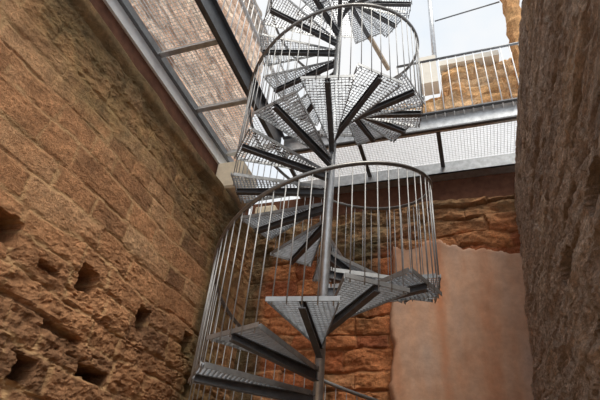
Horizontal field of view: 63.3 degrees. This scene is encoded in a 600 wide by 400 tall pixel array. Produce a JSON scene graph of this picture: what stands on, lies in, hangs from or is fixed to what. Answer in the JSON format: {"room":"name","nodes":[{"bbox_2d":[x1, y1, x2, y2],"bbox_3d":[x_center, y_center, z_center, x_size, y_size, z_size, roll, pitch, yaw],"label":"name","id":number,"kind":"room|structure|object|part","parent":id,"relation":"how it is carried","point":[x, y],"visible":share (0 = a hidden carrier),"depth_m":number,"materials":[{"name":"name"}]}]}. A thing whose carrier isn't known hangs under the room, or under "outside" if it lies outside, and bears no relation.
{"room":"castle ruin stairwell","nodes":[
{"label":"castle ruin stairwell","id":0,"kind":"room"},
{"bbox_2d":[0,0,259,399],"bbox_3d":[-2.504,0.884,3.793,1.178,5.720,7.220,-7,-37,17],"label":"wall","id":1,"kind":"structure","parent":0,"point":[112,222],"depth_m":4.44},
{"bbox_2d":[89,0,248,214],"bbox_3d":[-2.271,-1.658,5.587,0.540,0.760,7.200,-7,-37,17],"label":"wall ledge","id":2,"kind":"object","parent":1,"relation":"attached to","point":[100,6],"depth_m":6.05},
{"bbox_2d":[103,0,288,208],"bbox_3d":[-1.452,-2.651,6.061,0.960,1.785,7.100,-7,-37,17],"label":"walkway","id":3,"kind":"object","parent":2,"relation":"attached to","point":[123,11],"visible":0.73,"depth_m":6.34,"materials":[{"name":"metal"}]},
{"bbox_3d":[-1.151,-3.342,5.811,0.064,0.064,6.120,-7,-37,17],"label":"rail","id":4,"kind":"part","parent":3,"relation":"part of","materials":[{"name":"grey metal"}]},
{"bbox_3d":[-1.116,-3.692,6.058,0.040,0.040,6.120,-7,-37,17],"label":"handrail","id":5,"kind":"part","parent":3,"relation":"part of","materials":[{"name":"grey metal"}]},
{"bbox_2d":[216,161,256,207],"bbox_3d":[-0.977,-0.224,7.414,0.440,0.500,0.580,-7,-37,17],"label":"block","id":6,"kind":"object","parent":1,"relation":"on","point":[224,170],"visible":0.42,"depth_m":7.23,"materials":[{"name":"stone"}]},
{"bbox_2d":[129,0,267,160],"bbox_3d":[-2.233,-3.874,7.262,0.567,4.900,7.250,-7,-37,17],"label":"wall","id":7,"kind":"structure","parent":0,"point":[220,2],"depth_m":8.16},
{"bbox_2d":[229,194,533,399],"bbox_3d":[1.058,2.668,5.924,4.070,5.850,0.688,-7,-37,17],"label":"wall","id":8,"kind":"structure","parent":0,"point":[472,343],"depth_m":6.30,"materials":[{"name":"red stone"}]},
{"bbox_2d":[255,205,277,220],"bbox_3d":[-0.561,0.248,8.074,0.360,0.260,0.180,-7,-37,17],"label":"coping stone","id":9,"kind":"object","parent":8,"relation":"on","point":[268,208],"visible":0.3,"depth_m":8.03,"materials":[{"name":"stone"}]},
{"bbox_2d":[252,172,514,218],"bbox_3d":[1.325,0.214,7.775,4.400,0.620,0.500,-7,-37,17],"label":"wall ledge","id":10,"kind":"object","parent":8,"relation":"attached to","point":[503,184],"visible":0.14,"depth_m":7.47,"materials":[{"name":"brown stone"}]},
{"bbox_2d":[282,42,518,198],"bbox_3d":[1.894,-1.226,7.615,4.190,1.630,1.070,-7,-37,17],"label":"walkway","id":11,"kind":"object","parent":10,"relation":"on","point":[500,111],"visible":0.56,"depth_m":7.23,"materials":[{"name":"metal"}]},
{"bbox_3d":[2.666,-2.261,7.423,2.370,0.040,0.040,-7,-37,17],"label":"handrail","id":12,"kind":"part","parent":11,"relation":"part of","materials":[{"name":"grey metal"}]},
{"bbox_2d":[307,121,516,180],"bbox_3d":[2.401,-0.819,8.075,4.700,1.579,0.150,-7,-37,17],"label":"metal grating","id":13,"kind":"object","parent":10,"relation":"on","point":[506,126],"depth_m":8.08,"materials":[{"name":"grey metal"}]},
{"bbox_2d":[385,58,517,118],"bbox_3d":[3.072,-1.233,8.854,3.800,3.300,0.619,-7,-37,17],"label":"wall","id":14,"kind":"structure","parent":0,"point":[493,84],"depth_m":9.22,"materials":[{"name":"brown stone"}]},
{"bbox_2d":[419,55,439,95],"bbox_3d":[2.579,-2.486,9.723,0.320,0.780,0.330,-7,-37,17],"label":"block","id":15,"kind":"object","parent":14,"relation":"on","point":[425,66],"visible":0.71,"depth_m":9.53,"materials":[{"name":"beige stone"}]},
{"bbox_2d":[427,0,436,57],"bbox_3d":[2.883,-4.058,10.729,0.155,2.977,0.100,-7,-37,17],"label":"steel post","id":16,"kind":"object","parent":15,"relation":"on","point":[430,10],"visible":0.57,"depth_m":10.40,"materials":[{"name":"grey metal"}]},
{"bbox_2d":[435,1,499,21],"bbox_3d":[3.418,-3.880,10.049,1.311,0.426,0.032,-20,-42,31],"label":"rod","id":17,"kind":"object","parent":16,"relation":"attached to","point":[498,1],"visible":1,"depth_m":10.00,"materials":[{"name":"grey metal"}]},
{"bbox_2d":[439,50,498,73],"bbox_3d":[3.352,-2.733,9.691,1.120,0.140,0.240,-7,-37,17],"label":"parapet slab","id":18,"kind":"object","parent":14,"relation":"on","point":[487,56],"visible":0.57,"depth_m":9.59,"materials":[{"name":"beige stone"}]},
{"bbox_2d":[500,0,520,88],"bbox_3d":[4.017,-3.648,9.301,0.457,4.300,0.446,-7,-37,17],"label":"stone pier","id":19,"kind":"object","parent":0,"point":[511,8],"visible":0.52,"depth_m":8.80,"materials":[{"name":"brown stone"}]},
{"bbox_2d":[514,0,599,399],"bbox_3d":[2.173,0.682,3.175,1.424,6.100,5.360,-7,-37,17],"label":"wall","id":20,"kind":"structure","parent":0,"point":[557,197],"depth_m":2.98,"materials":[{"name":"stone"}]},
{"bbox_3d":[-0.437,3.082,1.421,6.800,0.250,9.400,-7,-37,17],"label":"floor","id":21,"kind":"structure","parent":0,"visible":0},
{"bbox_2d":[188,0,441,399],"bbox_3d":[0.520,-0.371,5.489,2.489,10.208,2.125,16,-37,-15],"label":"spiral staircase","id":22,"kind":"structure","parent":21,"relation":"on","point":[359,289],"depth_m":5.00,"materials":[{"name":"metal"}]},
{"bbox_3d":[-0.348,1.509,3.853,0.994,0.086,0.052,16,-36,-14],"label":"support arm","id":23,"kind":"part","parent":22,"relation":"part of","materials":[{"name":"metal"}]},
{"bbox_3d":[-0.173,1.233,3.774,0.052,0.086,0.994,-22,-44,34],"label":"support arm","id":24,"kind":"part","parent":22,"relation":"part of","materials":[{"name":"metal"}]},
{"bbox_3d":[-0.204,-0.082,5.276,0.994,0.086,0.052,0,-36,8],"label":"support arm","id":25,"kind":"part","parent":22,"relation":"part of","materials":[{"name":"metal"}]},
{"bbox_3d":[-0.147,-0.393,5.163,0.994,0.086,0.052,18,-37,-17],"label":"support arm","id":26,"kind":"part","parent":22,"relation":"part of","materials":[{"name":"metal"}]},
{"bbox_3d":[-0.118,0.230,5.368,0.994,0.086,0.052,-20,-43,32],"label":"support arm","id":27,"kind":"part","parent":22,"relation":"part of","materials":[{"name":"metal"}]},
{"bbox_3d":[-0.017,-1.986,6.585,0.994,0.086,0.052,2,-35,5],"label":"support arm","id":28,"kind":"part","parent":22,"relation":"part of","materials":[{"name":"metal"}]},
{"bbox_3d":[0.041,-0.662,5.091,0.052,0.086,0.994,-20,-42,31],"label":"support arm","id":29,"kind":"part","parent":22,"relation":"part of","materials":[{"name":"metal"}]},
{"bbox_3d":[0.055,-2.295,6.474,0.994,0.086,0.052,20,-38,-19],"label":"support arm","id":30,"kind":"part","parent":22,"relation":"part of","materials":[{"name":"metal"}]},
{"bbox_3d":[0.053,-1.672,6.683,0.994,0.086,0.052,-18,-41,29],"label":"support arm","id":31,"kind":"part","parent":22,"relation":"part of","materials":[{"name":"metal"}]},
{"bbox_3d":[0.083,0.499,5.385,0.052,0.086,0.994,17,-37,-16],"label":"support arm","id":32,"kind":"part","parent":22,"relation":"part of","materials":[{"name":"metal"}]},
{"bbox_3d":[0.092,1.028,3.781,0.052,0.086,0.994,-2,-36,10],"label":"support arm","id":33,"kind":"part","parent":22,"relation":"part of","materials":[{"name":"metal"}]},
{"bbox_3d":[0.243,-1.396,6.710,0.052,0.086,0.994,19,-37,-19],"label":"support arm","id":34,"kind":"part","parent":22,"relation":"part of","materials":[{"name":"metal"}]},
{"bbox_3d":[0.255,-2.557,6.410,0.052,0.086,0.994,-17,-41,29],"label":"support arm","id":35,"kind":"part","parent":22,"relation":"part of","materials":[{"name":"metal"}]},
{"bbox_3d":[0.312,-0.859,5.110,0.052,0.086,0.994,0,-35,7],"label":"support arm","id":36,"kind":"part","parent":22,"relation":"part of","materials":[{"name":"metal"}]},
{"bbox_3d":[0.725,0.851,4.784,0.994,0.086,0.052,17,-37,-15],"label":"support arm","id":37,"kind":"part","parent":22,"relation":"part of","materials":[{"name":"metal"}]},
{"bbox_3d":[0.532,-2.745,6.442,0.052,0.086,0.994,2,-35,5],"label":"support arm","id":38,"kind":"part","parent":22,"relation":"part of","materials":[{"name":"metal"}]},
{"bbox_3d":[0.576,0.809,5.082,0.052,0.086,0.994,-21,-43,32],"label":"support arm","id":39,"kind":"part","parent":22,"relation":"part of","materials":[{"name":"metal"}]},
{"bbox_3d":[0.815,-2.849,6.590,0.052,0.086,0.994,21,-38,-20],"label":"support arm","id":40,"kind":"part","parent":22,"relation":"part of","materials":[{"name":"metal"}]},
{"bbox_3d":[0.381,0.905,3.902,0.052,0.086,0.994,16,-36,-15],"label":"support arm","id":41,"kind":"part","parent":22,"relation":"part of","materials":[{"name":"metal"}]},
{"bbox_3d":[0.740,-1.068,6.432,0.052,0.086,0.994,-18,-42,30],"label":"support arm","id":42,"kind":"part","parent":22,"relation":"part of","materials":[{"name":"metal"}]},
{"bbox_3d":[0.598,-0.972,5.245,0.052,0.086,0.994,18,-37,-17],"label":"support arm","id":43,"kind":"part","parent":22,"relation":"part of","materials":[{"name":"metal"}]},
{"bbox_3d":[0.902,-2.947,7.782,0.052,0.086,0.994,-16,-40,27],"label":"support arm","id":44,"kind":"part","parent":22,"relation":"part of","materials":[{"name":"metal"}]},
{"bbox_3d":[0.902,-1.020,6.142,0.994,0.086,0.052,19,-37,-18],"label":"support arm","id":45,"kind":"part","parent":22,"relation":"part of","materials":[{"name":"metal"}]},
{"bbox_3d":[1.077,-2.891,7.500,0.994,0.086,0.052,21,-38,-21],"label":"support arm","id":46,"kind":"part","parent":22,"relation":"part of","materials":[{"name":"metal"}]},
{"bbox_3d":[1.126,-2.884,7.168,0.994,0.086,0.052,3,-35,4],"label":"support arm","id":47,"kind":"part","parent":22,"relation":"part of","materials":[{"name":"metal"}]},
{"bbox_3d":[0.742,0.852,4.448,0.994,0.086,0.052,-1,-36,9],"label":"support arm","id":48,"kind":"part","parent":22,"relation":"part of","materials":[{"name":"metal"}]},
{"bbox_3d":[0.825,-1.014,5.490,0.994,0.086,0.052,-19,-42,31],"label":"support arm","id":49,"kind":"part","parent":22,"relation":"part of","materials":[{"name":"metal"}]},
{"bbox_3d":[0.935,-1.016,5.808,0.994,0.086,0.052,1,-35,7],"label":"support arm","id":50,"kind":"part","parent":22,"relation":"part of","materials":[{"name":"metal"}]},
{"bbox_3d":[0.617,0.857,4.136,0.994,0.086,0.052,-22,-43,33],"label":"support arm","id":51,"kind":"part","parent":22,"relation":"part of","materials":[{"name":"metal"}]}
]}

